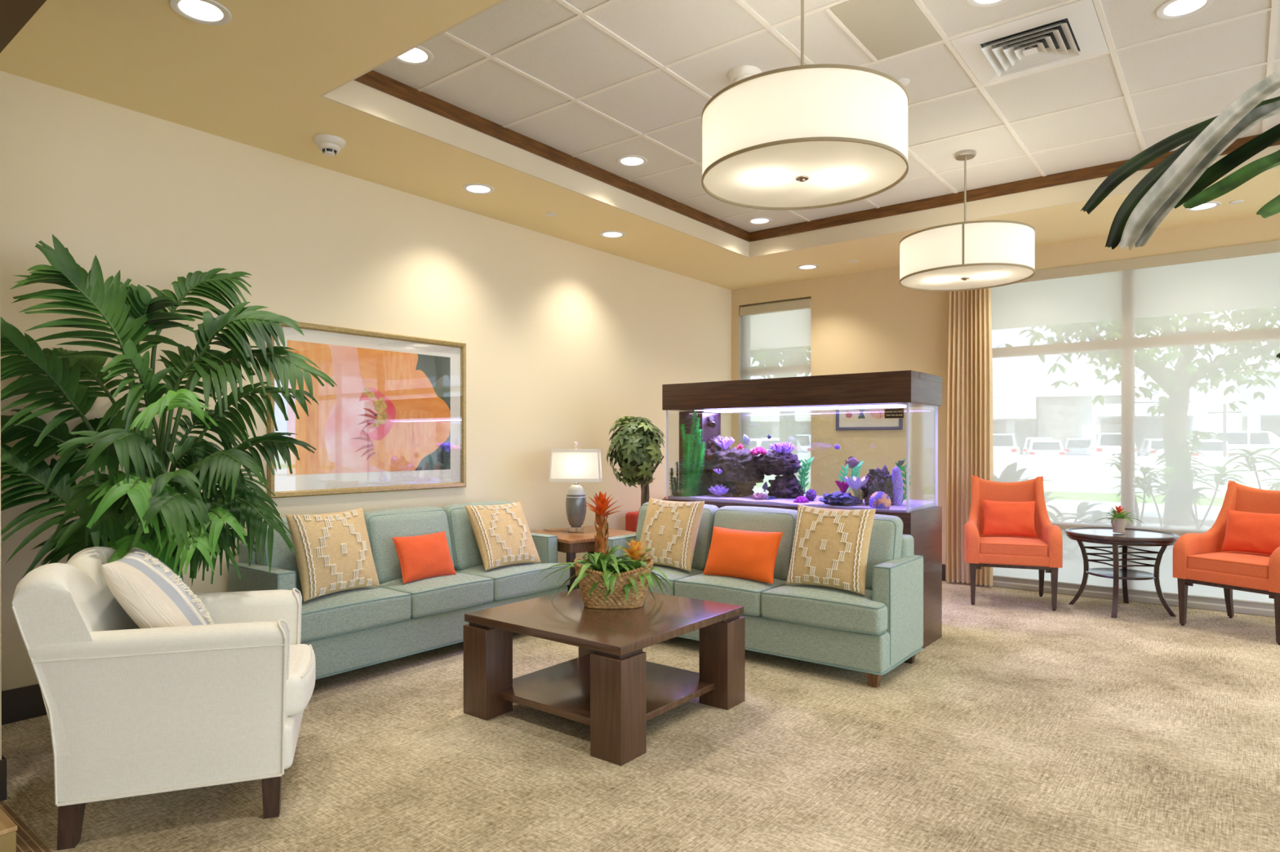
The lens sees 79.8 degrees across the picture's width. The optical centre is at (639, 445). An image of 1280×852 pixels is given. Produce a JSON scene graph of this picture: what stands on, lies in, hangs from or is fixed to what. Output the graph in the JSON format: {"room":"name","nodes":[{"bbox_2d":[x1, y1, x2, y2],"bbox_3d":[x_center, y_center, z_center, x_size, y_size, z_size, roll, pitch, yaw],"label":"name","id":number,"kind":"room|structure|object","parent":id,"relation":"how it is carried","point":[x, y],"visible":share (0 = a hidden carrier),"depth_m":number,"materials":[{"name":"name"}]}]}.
{"room":"lobby lounge","nodes":[
{"label":"lobby lounge","id":0,"kind":"room"},
{"bbox_2d":[0,383,1,759],"bbox_3d":[-2.712,-0.475,2.974,0.937,3.500,0.155,0,0,38],"label":"wall","id":1,"kind":"structure","parent":0,"point":[0,384],"depth_m":2.75,"materials":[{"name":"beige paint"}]},
{"bbox_2d":[0,755,6,801],"bbox_3d":[-2.695,1.202,2.975,0.929,0.145,0.167,0,0,38],"label":"baseboard","id":2,"kind":"structure","parent":1,"relation":"attached to","point":[3,762],"depth_m":2.75,"materials":[{"name":"brown"}]},
{"bbox_2d":[0,0,46,53],"bbox_3d":[0.916,-1.802,-0.052,8.500,0.824,0.455,0,0,38],"label":"trim","id":3,"kind":"structure","parent":1,"relation":"attached to","point":[15,15],"depth_m":2.50,"materials":[{"name":"brown paint"}]},
{"bbox_2d":[0,71,731,691],"bbox_3d":[-2.534,-0.430,4.125,0.200,3.600,11.788,0,0,38],"label":"wall","id":4,"kind":"structure","parent":0,"point":[565,340],"depth_m":4.87,"materials":[{"name":"beige paint"}]},
{"bbox_2d":[1,575,579,724],"bbox_3d":[-1.003,1.187,5.920,0.014,0.152,6.583,0,0,38],"label":"baseboard","id":5,"kind":"structure","parent":4,"relation":"attached to","point":[24,703],"depth_m":3.54,"materials":[{"name":"brown wood"}]},
{"bbox_2d":[266,322,466,498],"bbox_3d":[-1.709,-0.215,4.993,0.035,1.041,1.433,0,0,38],"label":"framed print","id":6,"kind":"object","parent":4,"relation":"attached to","point":[394,418],"visible":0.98,"depth_m":4.97,"materials":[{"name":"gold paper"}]},
{"bbox_2d":[0,581,1279,851],"bbox_3d":[1.185,1.331,1.229,9.637,0.100,11.788,0,0,38],"label":"floor","id":7,"kind":"structure","parent":0,"point":[1028,726],"depth_m":3.08,"materials":[{"name":"carpet"}]},
{"bbox_2d":[0,808,17,851],"bbox_3d":[-2.116,1.217,2.365,0.400,0.120,0.218,0,0,38],"label":"box","id":8,"kind":"object","parent":7,"relation":"on","point":[8,828],"visible":1,"depth_m":2.32,"materials":[{"name":"brown wood"}]},
{"bbox_2d":[11,546,315,850],"bbox_3d":[-1.668,0.833,2.841,0.851,0.885,0.748,0,0,-20],"label":"armchair","id":9,"kind":"object","parent":7,"relation":"on","point":[132,711],"visible":0.96,"depth_m":2.51,"materials":[{"name":"beige fabric"}]},
{"bbox_2d":[101,547,214,628],"bbox_3d":[-1.765,0.603,2.860,0.334,0.405,0.500,0,0,-24],"label":"throw pillow","id":10,"kind":"object","parent":9,"relation":"on","point":[147,589],"visible":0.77,"depth_m":2.68,"materials":[{"name":"beige fabric"}]},
{"bbox_2d":[285,644,315,715],"bbox_3d":[-1.566,0.900,2.879,0.635,0.180,0.506,0,0,-20],"label":"seat cushion","id":11,"kind":"object","parent":9,"relation":"on","point":[300,674],"depth_m":2.79,"materials":[{"name":"beige fabric"}]},
{"bbox_2d":[0,234,337,584],"bbox_3d":[-2.171,0.183,3.377,1.266,2.181,1.102,0,0,38],"label":"potted palm","id":12,"kind":"object","parent":7,"relation":"on","point":[174,522],"visible":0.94,"depth_m":3.35,"materials":[{"name":"green plant"}]},
{"bbox_2d":[228,501,569,679],"bbox_3d":[-1.366,0.836,4.780,0.712,0.864,2.026,0,0,38],"label":"sofa","id":13,"kind":"object","parent":7,"relation":"on","point":[355,628],"visible":0.48,"depth_m":4.45,"materials":[{"name":"teal fabric"}]},
{"bbox_2d":[253,517,302,595],"bbox_3d":[-1.856,0.626,4.372,0.244,0.442,0.629,0,0,38],"label":"cushion","id":14,"kind":"object","parent":13,"relation":"on","point":[282,557],"depth_m":4.15,"materials":[{"name":"teal fabric"}]},
{"bbox_2d":[285,507,379,601],"bbox_3d":[-1.686,0.591,4.236,0.217,0.447,0.500,0,0,30],"label":"throw pillow","id":15,"kind":"object","parent":13,"relation":"on","point":[333,550],"visible":1,"depth_m":4.15,"materials":[{"name":"fabric"}]},
{"bbox_2d":[301,586,411,640],"bbox_3d":[-1.698,0.906,4.209,0.532,0.193,0.698,0,0,38],"label":"seat cushion","id":16,"kind":"object","parent":13,"relation":"on","point":[349,614],"depth_m":4.07,"materials":[{"name":"teal fabric"}]},
{"bbox_2d":[363,506,453,583],"bbox_3d":[-1.473,0.624,4.862,0.244,0.442,0.599,0,0,38],"label":"cushion","id":17,"kind":"object","parent":13,"relation":"on","point":[381,526],"depth_m":4.72,"materials":[{"name":"teal fabric"}]},
{"bbox_2d":[391,531,456,583],"bbox_3d":[-1.321,0.683,4.704,0.157,0.266,0.396,0,0,37],"label":"lumbar pillow","id":18,"kind":"object","parent":13,"relation":"on","point":[425,556],"visible":1,"depth_m":4.64,"materials":[{"name":"orange fabric"}]},
{"bbox_2d":[379,572,493,617],"bbox_3d":[-1.295,0.904,4.725,0.532,0.193,0.603,0,0,38],"label":"seat cushion","id":19,"kind":"object","parent":13,"relation":"on","point":[461,593],"depth_m":4.57,"materials":[{"name":"teal fabric"}]},
{"bbox_2d":[441,501,512,570],"bbox_3d":[-1.091,0.622,5.353,0.244,0.442,0.629,0,0,38],"label":"cushion","id":20,"kind":"object","parent":13,"relation":"on","point":[466,555],"depth_m":5.12,"materials":[{"name":"teal fabric"}]},
{"bbox_2d":[465,502,541,570],"bbox_3d":[-0.924,0.606,5.196,0.276,0.410,0.460,0,0,44],"label":"throw pillow","id":21,"kind":"object","parent":13,"relation":"on","point":[502,533],"visible":1,"depth_m":5.12,"materials":[{"name":"fabric"}]},
{"bbox_2d":[454,562,569,599],"bbox_3d":[-0.893,0.902,5.241,0.532,0.193,0.698,0,0,38],"label":"seat cushion","id":22,"kind":"object","parent":13,"relation":"on","point":[517,581],"depth_m":5.05,"materials":[{"name":"teal fabric"}]},
{"bbox_2d":[529,525,635,591],"bbox_3d":[-0.439,0.964,5.820,0.680,0.600,0.680,0,0,-38],"label":"end table","id":23,"kind":"object","parent":7,"relation":"on","point":[571,544],"visible":0.39,"depth_m":5.50,"materials":[{"name":"brown wood"}]},
{"bbox_2d":[544,441,602,533],"bbox_3d":[-0.518,0.319,5.825,0.459,0.690,0.259,0,0,0],"label":"table lamp","id":24,"kind":"object","parent":23,"relation":"on","point":[575,465],"visible":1,"depth_m":5.71,"materials":[{"name":"white fabric"}]},
{"bbox_2d":[463,588,745,765],"bbox_3d":[-0.159,1.036,3.718,0.970,0.472,0.970,0,0,38],"label":"coffee table","id":25,"kind":"object","parent":7,"relation":"on","point":[611,688],"visible":0.9,"depth_m":3.56,"materials":[{"name":"brown wood"}]},
{"bbox_2d":[498,654,714,725],"bbox_3d":[-0.159,1.170,3.718,0.820,0.033,0.820,0,0,38],"label":"shelf","id":26,"kind":"object","parent":25,"relation":"attached to","point":[562,690],"depth_m":3.62,"materials":[{"name":"brown wood"}]},
{"bbox_2d":[573,557,653,608],"bbox_3d":[-0.130,0.683,3.834,0.402,0.231,0.299,0,0,0],"label":"wicker basket","id":27,"kind":"object","parent":25,"relation":"on","point":[616,600],"visible":0.72,"depth_m":3.73,"materials":[{"name":"brown wicker"}]},
{"bbox_2d":[533,491,653,600],"bbox_3d":[-0.221,0.521,3.858,0.583,0.584,0.590,0,0,-35],"label":"bromeliad","id":28,"kind":"object","parent":27,"relation":"in","point":[602,556],"visible":0.92,"depth_m":3.82,"materials":[{"name":"green plant"}]},
{"bbox_2d":[583,491,622,516],"bbox_3d":[-0.185,0.296,3.854,0.209,0.134,0.224,0,0,-1],"label":"flower","id":29,"kind":"object","parent":28,"relation":"on","point":[602,504],"depth_m":3.82,"materials":[{"name":"orange plant"}]},
{"bbox_2d":[587,562,656,602],"bbox_3d":[-0.127,0.712,3.800,0.342,0.259,0.376,0,0,19],"label":"bromeliad","id":30,"kind":"object","parent":27,"relation":"in","point":[611,571],"visible":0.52,"depth_m":3.69,"materials":[{"name":"green plant"}]},
{"bbox_2d":[598,539,675,603],"bbox_3d":[-0.031,0.631,3.847,0.438,0.322,0.424,0,0,16],"label":"bromeliad","id":31,"kind":"object","parent":27,"relation":"in","point":[633,553],"visible":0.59,"depth_m":3.81,"materials":[{"name":"green plant"}]},
{"bbox_2d":[619,539,652,560],"bbox_3d":[-0.018,0.526,3.849,0.163,0.111,0.186,0,0,-10],"label":"flower","id":32,"kind":"object","parent":31,"relation":"on","point":[633,553],"depth_m":3.82,"materials":[{"name":"orange plant"}]},
{"bbox_2d":[606,416,665,506],"bbox_3d":[-0.033,0.510,6.306,0.479,1.503,0.501,0,0,-18],"label":"topiary tree","id":33,"kind":"object","parent":7,"relation":"on","point":[637,465],"visible":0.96,"depth_m":6.17,"materials":[{"name":"green plant"}]},
{"bbox_2d":[625,496,669,532],"bbox_3d":[0.362,0.872,6.969,0.720,0.774,0.728,0,0,38],"label":"armchair","id":34,"kind":"object","parent":7,"relation":"on","point":[631,517],"visible":0.04,"depth_m":6.86,"materials":[{"name":"red fabric"}]},
{"bbox_2d":[605,502,923,688],"bbox_3d":[0.654,0.835,4.832,2.026,0.864,0.712,0,0,38],"label":"sofa","id":35,"kind":"object","parent":7,"relation":"on","point":[873,633],"visible":0.59,"depth_m":4.33,"materials":[{"name":"teal fabric"}]},
{"bbox_2d":[638,497,704,571],"bbox_3d":[0.192,0.589,5.125,0.480,0.444,0.219,0,0,42],"label":"throw pillow","id":36,"kind":"object","parent":35,"relation":"on","point":[671,528],"visible":0.91,"depth_m":5.04,"materials":[{"name":"fabric"}]},
{"bbox_2d":[647,564,703,595],"bbox_3d":[0.083,0.903,5.164,0.698,0.193,0.532,0,0,38],"label":"seat cushion","id":37,"kind":"object","parent":35,"relation":"on","point":[673,574],"depth_m":4.88,"materials":[{"name":"teal fabric"}]},
{"bbox_2d":[635,502,718,570],"bbox_3d":[0.247,0.622,5.320,0.629,0.442,0.244,0,0,38],"label":"cushion","id":38,"kind":"object","parent":35,"relation":"on","point":[704,535],"depth_m":5.10,"materials":[{"name":"teal fabric"}]},
{"bbox_2d":[675,573,786,615],"bbox_3d":[0.599,0.904,4.761,0.603,0.193,0.532,0,0,38],"label":"seat cushion","id":39,"kind":"object","parent":35,"relation":"on","point":[747,593],"depth_m":4.56,"materials":[{"name":"teal fabric"}]},
{"bbox_2d":[702,526,782,584],"bbox_3d":[0.626,0.669,4.710,0.508,0.294,0.184,0,0,42],"label":"lumbar pillow","id":40,"kind":"object","parent":35,"relation":"on","point":[744,554],"visible":1,"depth_m":4.63,"materials":[{"name":"orange fabric"}]},
{"bbox_2d":[713,506,797,580],"bbox_3d":[0.738,0.624,4.938,0.599,0.442,0.244,0,0,38],"label":"cushion","id":41,"kind":"object","parent":35,"relation":"on","point":[762,519],"depth_m":4.83,"materials":[{"name":"teal fabric"}]},
{"bbox_2d":[761,584,887,633],"bbox_3d":[1.115,0.906,4.359,0.698,0.193,0.532,0,0,38],"label":"seat cushion","id":42,"kind":"object","parent":35,"relation":"on","point":[806,607],"depth_m":4.16,"materials":[{"name":"teal fabric"}]},
{"bbox_2d":[786,504,875,595],"bbox_3d":[1.082,0.585,4.373,0.495,0.459,0.215,0,0,44],"label":"throw pillow","id":43,"kind":"object","parent":35,"relation":"on","point":[830,548],"visible":1,"depth_m":4.30,"materials":[{"name":"fabric"}]},
{"bbox_2d":[865,514,902,590],"bbox_3d":[1.228,0.625,4.555,0.629,0.442,0.244,0,0,38],"label":"cushion","id":44,"kind":"object","parent":35,"relation":"on","point":[886,544],"depth_m":4.36,"materials":[{"name":"teal fabric"}]},
{"bbox_2d":[662,370,942,648],"bbox_3d":[1.080,0.407,5.381,1.846,1.716,0.610,0,0,38],"label":"aquarium","id":45,"kind":"object","parent":7,"relation":"on","point":[906,389],"visible":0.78,"depth_m":4.96,"materials":[{"name":"brown wood"}]},
{"bbox_2d":[667,462,681,496],"bbox_3d":[0.258,0.258,5.732,0.137,0.269,0.131,0,0,38],"label":"plant","id":46,"kind":"object","parent":45,"relation":"in","point":[675,492],"visible":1,"depth_m":5.73,"materials":[{"name":"green plant"}]},
{"bbox_2d":[676,410,706,497],"bbox_3d":[0.376,0.070,5.688,0.223,0.653,0.170,0,0,-10],"label":"plant","id":47,"kind":"object","parent":45,"relation":"in","point":[689,488],"visible":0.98,"depth_m":5.67,"materials":[{"name":"green plant"}]},
{"bbox_2d":[679,411,720,495],"bbox_3d":[0.489,0.073,5.845,0.290,0.655,0.264,0,0,38],"label":"box","id":48,"kind":"object","parent":45,"relation":"in","point":[710,422],"visible":0.57,"depth_m":5.77,"materials":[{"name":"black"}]},
{"bbox_2d":[704,447,764,488],"bbox_3d":[0.699,0.175,5.694,0.524,0.325,0.352,0,0,38],"label":"rock","id":49,"kind":"object","parent":45,"relation":"in","point":[738,466],"visible":0.79,"depth_m":5.57,"materials":[{"name":"stone"}]},
{"bbox_2d":[706,435,730,455],"bbox_3d":[0.565,0.051,5.843,0.215,0.256,0.216,0,0,-29],"label":"rock","id":50,"kind":"object","parent":49,"relation":"on","point":[713,448],"visible":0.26,"depth_m":5.76,"materials":[{"name":"purple stone"}]},
{"bbox_2d":[714,436,734,449],"bbox_3d":[0.636,-0.014,5.717,0.131,0.098,0.122,0,0,-39],"label":"branching coral","id":51,"kind":"object","parent":49,"relation":"on","point":[722,443],"visible":1,"depth_m":5.70},
{"bbox_2d":[719,482,754,497],"bbox_3d":[0.703,0.298,5.702,0.295,0.172,0.314,0,0,38],"label":"rock","id":52,"kind":"object","parent":45,"relation":"in","point":[735,491],"visible":0.55,"depth_m":5.59,"materials":[{"name":"stone"}]},
{"bbox_2d":[767,473,805,498],"bbox_3d":[1.050,0.292,5.472,0.265,0.185,0.298,0,0,38],"label":"rock","id":53,"kind":"object","parent":45,"relation":"in","point":[784,486],"visible":0.8,"depth_m":5.38,"materials":[{"name":"purple stone"}]},
{"bbox_2d":[755,449,801,475],"bbox_3d":[0.990,0.127,5.469,0.355,0.187,0.255,0,0,38],"label":"rock","id":54,"kind":"object","parent":53,"relation":"on","point":[771,463],"visible":0.94,"depth_m":5.38,"materials":[{"name":"purple stone"}]},
{"bbox_2d":[768,442,795,453],"bbox_3d":[1.002,0.026,5.403,0.181,0.098,0.169,0,0,20],"label":"branching coral","id":55,"kind":"object","parent":54,"relation":"on","point":[784,448],"visible":1,"depth_m":5.37},
{"bbox_2d":[669,493,934,511],"bbox_3d":[1.079,0.383,5.381,1.770,0.037,0.536,0,0,38],"label":"sand","id":56,"kind":"object","parent":45,"relation":"in","point":[913,505],"visible":0.52,"depth_m":5.14,"materials":[{"name":"sand"}]},
{"bbox_2d":[708,484,728,497],"bbox_3d":[0.576,0.332,5.609,0.170,0.097,0.148,0,0,38],"label":"coral","id":57,"kind":"object","parent":56,"relation":"on","point":[718,491],"visible":1,"depth_m":5.57},
{"bbox_2d":[842,476,869,504],"bbox_3d":[1.431,0.306,5.000,0.212,0.201,0.151,0,0,38],"label":"coral","id":58,"kind":"object","parent":56,"relation":"on","point":[855,484],"visible":0.72,"depth_m":4.98},
{"bbox_2d":[868,491,891,509],"bbox_3d":[1.494,0.358,4.759,0.156,0.140,0.045,0,0,38],"label":"coral","id":59,"kind":"object","parent":56,"relation":"on","point":[878,500],"visible":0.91,"depth_m":4.75},
{"bbox_2d":[891,466,902,506],"bbox_3d":[1.635,0.265,4.865,0.070,0.263,0.069,0,0,38],"label":"coral","id":60,"kind":"object","parent":56,"relation":"on","point":[896,477],"visible":0.97,"depth_m":4.84},
{"bbox_2d":[797,457,813,493],"bbox_3d":[1.153,0.209,5.399,0.149,0.261,0.050,0,0,38],"label":"plant","id":61,"kind":"object","parent":45,"relation":"in","point":[803,473],"visible":0.97,"depth_m":5.39,"materials":[{"name":"green plant"}]},
{"bbox_2d":[818,491,862,506],"bbox_3d":[1.313,0.345,4.995,0.269,0.084,0.231,0,0,38],"label":"rock","id":62,"kind":"object","parent":45,"relation":"in","point":[837,498],"visible":1,"depth_m":4.93,"materials":[{"name":"purple stone"}]},
{"bbox_2d":[838,460,863,492],"bbox_3d":[1.447,0.232,5.258,0.168,0.254,0.017,0,0,17],"label":"plant","id":63,"kind":"object","parent":45,"relation":"in","point":[854,471],"visible":0.45,"depth_m":5.26,"materials":[{"name":"green plant"}]},
{"bbox_2d":[860,465,893,505],"bbox_3d":[1.550,0.258,4.959,0.244,0.258,0.240,0,0,38],"label":"rock","id":64,"kind":"object","parent":45,"relation":"in","point":[879,480],"visible":0.53,"depth_m":4.89,"materials":[{"name":"purple stone"}]},
{"bbox_2d":[884,408,904,418],"bbox_3d":[1.545,-0.192,4.654,0.120,0.060,0.004,0,0,38],"label":"notice sign","id":65,"kind":"object","parent":45,"relation":"attached to","point":[899,413],"visible":1,"depth_m":4.65,"materials":[{"name":"black metal"}]},
{"bbox_2d":[964,475,1062,610],"bbox_3d":[3.004,0.760,6.226,0.691,1.005,0.688,0,0,21],"label":"armchair","id":66,"kind":"object","parent":7,"relation":"on","point":[1043,553],"visible":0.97,"depth_m":6.03,"materials":[{"name":"orange fabric"}]},
{"bbox_2d":[982,499,1036,537],"bbox_3d":[3.020,0.599,6.269,0.395,0.288,0.136,0,0,21],"label":"lumbar pillow","id":67,"kind":"object","parent":66,"relation":"on","point":[1001,517],"visible":1,"depth_m":6.23,"materials":[{"name":"orange fabric"}]},
{"bbox_2d":[979,535,1048,556],"bbox_3d":[2.982,0.810,6.168,0.490,0.127,0.545,0,0,21],"label":"seat cushion","id":68,"kind":"object","parent":66,"relation":"on","point":[989,545],"depth_m":5.96,"materials":[{"name":"orange fabric"}]},
{"bbox_2d":[1064,527,1180,618],"bbox_3d":[3.683,0.965,5.869,0.760,0.597,0.760,0,0,39],"label":"round table","id":69,"kind":"object","parent":7,"relation":"on","point":[1104,535],"visible":0.99,"depth_m":5.74,"materials":[{"name":"brown wood"}]},
{"bbox_2d":[1110,517,1126,533],"bbox_3d":[3.657,0.612,5.850,0.108,0.113,0.108,0,0,38],"label":"plant pot","id":70,"kind":"object","parent":69,"relation":"on","point":[1119,525],"visible":0.98,"depth_m":5.81,"materials":[{"name":"beige ceramic"}]},
{"bbox_2d":[1092,505,1145,524],"bbox_3d":[3.647,0.536,5.848,0.279,0.158,0.296,0,0,-36],"label":"bromeliad","id":71,"kind":"object","parent":70,"relation":"in","point":[1119,513],"visible":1,"depth_m":5.83,"materials":[{"name":"green plant"}]},
{"bbox_2d":[1085,568,1156,580],"bbox_3d":[3.683,0.988,5.869,0.464,0.021,0.464,0,0,39],"label":"shelf","id":72,"kind":"object","parent":69,"relation":"attached to","point":[1124,573],"depth_m":5.84,"materials":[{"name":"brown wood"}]},
{"bbox_2d":[1080,69,1279,359],"bbox_3d":[1.290,0.297,1.214,1.185,1.968,0.389,0,0,7],"label":"potted palm","id":73,"kind":"object","parent":7,"relation":"on","point":[1183,176],"visible":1,"depth_m":1.19,"materials":[{"name":"green plant"}]},
{"bbox_2d":[1172,480,1279,644],"bbox_3d":[4.199,0.763,5.247,0.688,1.005,0.691,0,0,-27],"label":"armchair","id":74,"kind":"object","parent":7,"relation":"on","point":[1197,558],"visible":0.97,"depth_m":5.32,"materials":[{"name":"orange fabric"}]},
{"bbox_2d":[1187,551,1271,578],"bbox_3d":[4.143,0.814,5.220,0.545,0.127,0.490,0,0,-27],"label":"seat cushion","id":75,"kind":"object","parent":74,"relation":"on","point":[1202,564],"depth_m":5.14,"materials":[{"name":"orange fabric"}]},
{"bbox_2d":[1221,509,1279,555],"bbox_3d":[4.240,0.603,5.267,0.136,0.288,0.397,0,0,-24],"label":"lumbar pillow","id":76,"kind":"object","parent":74,"relation":"on","point":[1246,531],"visible":0.97,"depth_m":5.25,"materials":[{"name":"orange fabric"}]},
{"bbox_2d":[0,0,1279,290],"bbox_3d":[2.712,-1.751,3.010,9.437,0.100,6.583,0,0,38],"label":"ceiling","id":77,"kind":"structure","parent":0,"point":[257,78],"depth_m":3.87,"materials":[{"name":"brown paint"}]},
{"bbox_2d":[168,0,231,25],"bbox_3d":[-1.714,-1.740,2.990,0.212,0.092,0.212,0,0,38],"label":"recessed light","id":78,"kind":"object","parent":77,"relation":"in","point":[211,12],"visible":0.99,"depth_m":3.04,"materials":[{"name":"white"}]},
{"bbox_2d":[312,133,346,156],"bbox_3d":[-1.737,-1.663,4.283,0.172,0.084,0.172,0,0,38],"label":"smoke detector","id":79,"kind":"object","parent":77,"relation":"attached to","point":[331,145],"visible":1,"depth_m":4.24,"materials":[{"name":"beige plastic"}]},
{"bbox_2d":[462,183,494,194],"bbox_3d":[-1.076,-1.748,5.099,0.212,0.092,0.212,0,0,38],"label":"recessed light","id":80,"kind":"object","parent":77,"relation":"in","point":[476,188],"visible":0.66,"depth_m":5.15,"materials":[{"name":"white glass"}]},
{"bbox_2d":[599,231,625,238],"bbox_3d":[-0.223,-1.752,6.218,0.212,0.092,0.212,0,0,38],"label":"recessed light","id":81,"kind":"object","parent":77,"relation":"in","point":[610,234],"visible":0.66,"depth_m":6.26,"materials":[{"name":"white"}]},
{"bbox_2d":[945,288,993,586],"bbox_3d":[2.965,-0.217,6.886,0.480,2.914,0.170,0,0,38],"label":"curtain","id":82,"kind":"object","parent":77,"relation":"hanging from","point":[970,426],"visible":0.7,"depth_m":6.88,"materials":[{"name":"fabric"}]},
{"bbox_2d":[1184,201,1221,211],"bbox_3d":[4.026,-1.749,5.477,0.212,0.092,0.212,0,0,38],"label":"recessed light","id":83,"kind":"object","parent":77,"relation":"in","point":[1210,205],"visible":0.56,"depth_m":5.52,"materials":[{"name":"white"}]},
{"bbox_2d":[318,0,1279,257],"bbox_3d":[2.528,-1.814,3.181,7.137,0.224,4.166,0,0,38],"label":"ceiling tray side","id":84,"kind":"structure","parent":0,"point":[353,94],"depth_m":5.39,"materials":[{"name":"beige paint"}]},
{"bbox_2d":[373,0,1279,232],"bbox_3d":[2.528,-1.951,3.181,7.138,0.050,4.167,0,0,38],"label":"ceiling","id":85,"kind":"structure","parent":0,"point":[577,59],"depth_m":4.03,"materials":[{"name":"tile"}]},
{"bbox_2d":[394,45,433,65],"bbox_3d":[-1.127,-1.968,3.778,0.212,0.092,0.212,0,0,38],"label":"recessed light","id":86,"kind":"object","parent":85,"relation":"in","point":[417,55],"visible":0.46,"depth_m":3.84,"materials":[{"name":"white"}]},
{"bbox_2d":[616,155,647,167],"bbox_3d":[-0.054,-1.973,5.209,0.212,0.092,0.212,0,0,38],"label":"recessed light","id":87,"kind":"object","parent":85,"relation":"in","point":[631,161],"visible":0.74,"depth_m":5.26,"materials":[{"name":"white"}]},
{"bbox_2d":[728,65,761,83],"bbox_3d":[0.543,-1.887,3.973,0.172,0.084,0.172,0,0,38],"label":"smoke detector","id":88,"kind":"object","parent":85,"relation":"attached to","point":[735,74],"visible":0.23,"depth_m":3.91,"materials":[{"name":"beige plastic"}]},
{"bbox_2d":[701,0,908,209],"bbox_3d":[0.667,-1.505,3.149,0.826,0.842,0.826,0,0,0],"label":"drum pendant","id":89,"kind":"object","parent":85,"relation":"hanging from","point":[807,136],"visible":1,"depth_m":2.87,"materials":[{"name":"white fabric"}]},
{"bbox_2d":[703,141,906,207],"bbox_3d":[0.667,-1.103,3.151,0.810,0.002,0.810,0,0,0],"label":"diffuser","id":90,"kind":"object","parent":89,"relation":"attached to","point":[753,174],"depth_m":3.10,"materials":[{"name":"glass"}]},
{"bbox_2d":[354,70,1279,242],"bbox_3d":[2.528,-1.883,3.181,7.109,0.084,4.138,0,0,38],"label":"trim","id":91,"kind":"structure","parent":85,"relation":"attached to","point":[373,79],"depth_m":5.44,"materials":[{"name":"brown wood"}]},
{"bbox_2d":[417,0,1279,222],"bbox_3d":[2.528,-1.923,3.181,7.082,0.006,4.111,0,0,38],"label":"grid","id":92,"kind":"structure","parent":85,"relation":"attached to","point":[1274,7],"depth_m":3.92,"materials":[{"name":"white metal"}]},
{"bbox_2d":[824,8,878,62],"bbox_3d":[1.001,-1.924,3.603,0.023,0.006,0.582,0,0,38],"label":"bar","id":93,"kind":"object","parent":85,"relation":"attached to","point":[833,16],"visible":1,"depth_m":3.58,"materials":[{"name":"white metal"}]},
{"bbox_2d":[829,0,942,60],"bbox_3d":[1.133,-1.923,3.500,0.309,0.008,0.582,0,0,38],"label":"access panel","id":94,"kind":"object","parent":85,"relation":"attached to","point":[886,28],"visible":1,"depth_m":3.50,"materials":[{"name":"beige"}]},
{"bbox_2d":[899,149,1035,291],"bbox_3d":[2.154,-1.512,5.074,0.826,0.842,0.826,0,0,24],"label":"drum pendant","id":95,"kind":"object","parent":85,"relation":"hanging from","point":[977,255],"visible":1,"depth_m":4.80,"materials":[{"name":"white fabric"}]},
{"bbox_2d":[900,265,1033,289],"bbox_3d":[2.154,-1.111,5.075,0.810,0.002,0.810,0,0,24],"label":"diffuser","id":96,"kind":"object","parent":95,"relation":"attached to","point":[929,277],"depth_m":5.05,"materials":[{"name":"glass"}]},
{"bbox_2d":[966,0,1008,7],"bbox_3d":[1.503,-1.966,3.259,0.212,0.092,0.212,0,0,38],"label":"recessed light","id":97,"kind":"object","parent":85,"relation":"in","point":[978,3],"visible":1,"depth_m":3.33,"materials":[{"name":"white"}]},
{"bbox_2d":[950,0,1109,85],"bbox_3d":[1.882,-1.911,3.689,0.582,0.033,0.582,0,0,38],"label":"ceiling vent","id":98,"kind":"object","parent":85,"relation":"in","point":[1051,37],"visible":1,"depth_m":3.65,"materials":[{"name":"white metal"}]},
{"bbox_2d":[1155,0,1213,19],"bbox_3d":[2.387,-1.966,3.356,0.212,0.092,0.212,0,0,38],"label":"recessed light","id":99,"kind":"object","parent":85,"relation":"in","point":[1174,9],"visible":0.99,"depth_m":3.41,"materials":[{"name":"white"}]},
{"bbox_2d":[731,212,1279,564],"bbox_3d":[4.814,-0.486,5.708,9.437,3.500,0.250,0,0,38],"label":"wall","id":100,"kind":"structure","parent":0,"point":[865,322],"depth_m":7.41,"materials":[{"name":"beige paint"}]},
{"bbox_2d":[738,305,744,444],"bbox_3d":[1.484,-0.368,8.257,0.857,2.345,0.169,0,0,38],"label":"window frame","id":101,"kind":"structure","parent":100,"relation":"in","point":[740,317],"depth_m":8.47,"materials":[{"name":"silver metal"}]},
{"bbox_2d":[739,298,810,494],"bbox_3d":[1.457,-0.378,8.211,0.843,2.280,0.095,0,0,38],"label":"window","id":102,"kind":"structure","parent":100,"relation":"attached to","point":[776,336],"depth_m":8.20,"materials":[{"name":"beige"}]},
{"bbox_2d":[835,408,902,430],"bbox_3d":[2.247,-0.413,7.537,0.670,0.530,0.025,0,0,38],"label":"framed print","id":103,"kind":"object","parent":100,"relation":"attached to","point":[850,419],"visible":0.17,"depth_m":7.56,"materials":[{"name":"blue"}]},
{"bbox_2d":[976,577,1275,617],"bbox_3d":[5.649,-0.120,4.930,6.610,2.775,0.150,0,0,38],"label":"baseboard","id":104,"kind":"structure","parent":100,"relation":"in","point":[1255,609],"depth_m":6.13,"materials":[{"name":"silver metal"}]},
{"bbox_2d":[991,240,1279,605],"bbox_3d":[5.628,-0.160,4.903,6.560,2.690,0.020,0,0,38],"label":"window","id":105,"kind":"structure","parent":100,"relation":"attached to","point":[1146,386],"depth_m":6.15,"materials":[{"name":"beige"}]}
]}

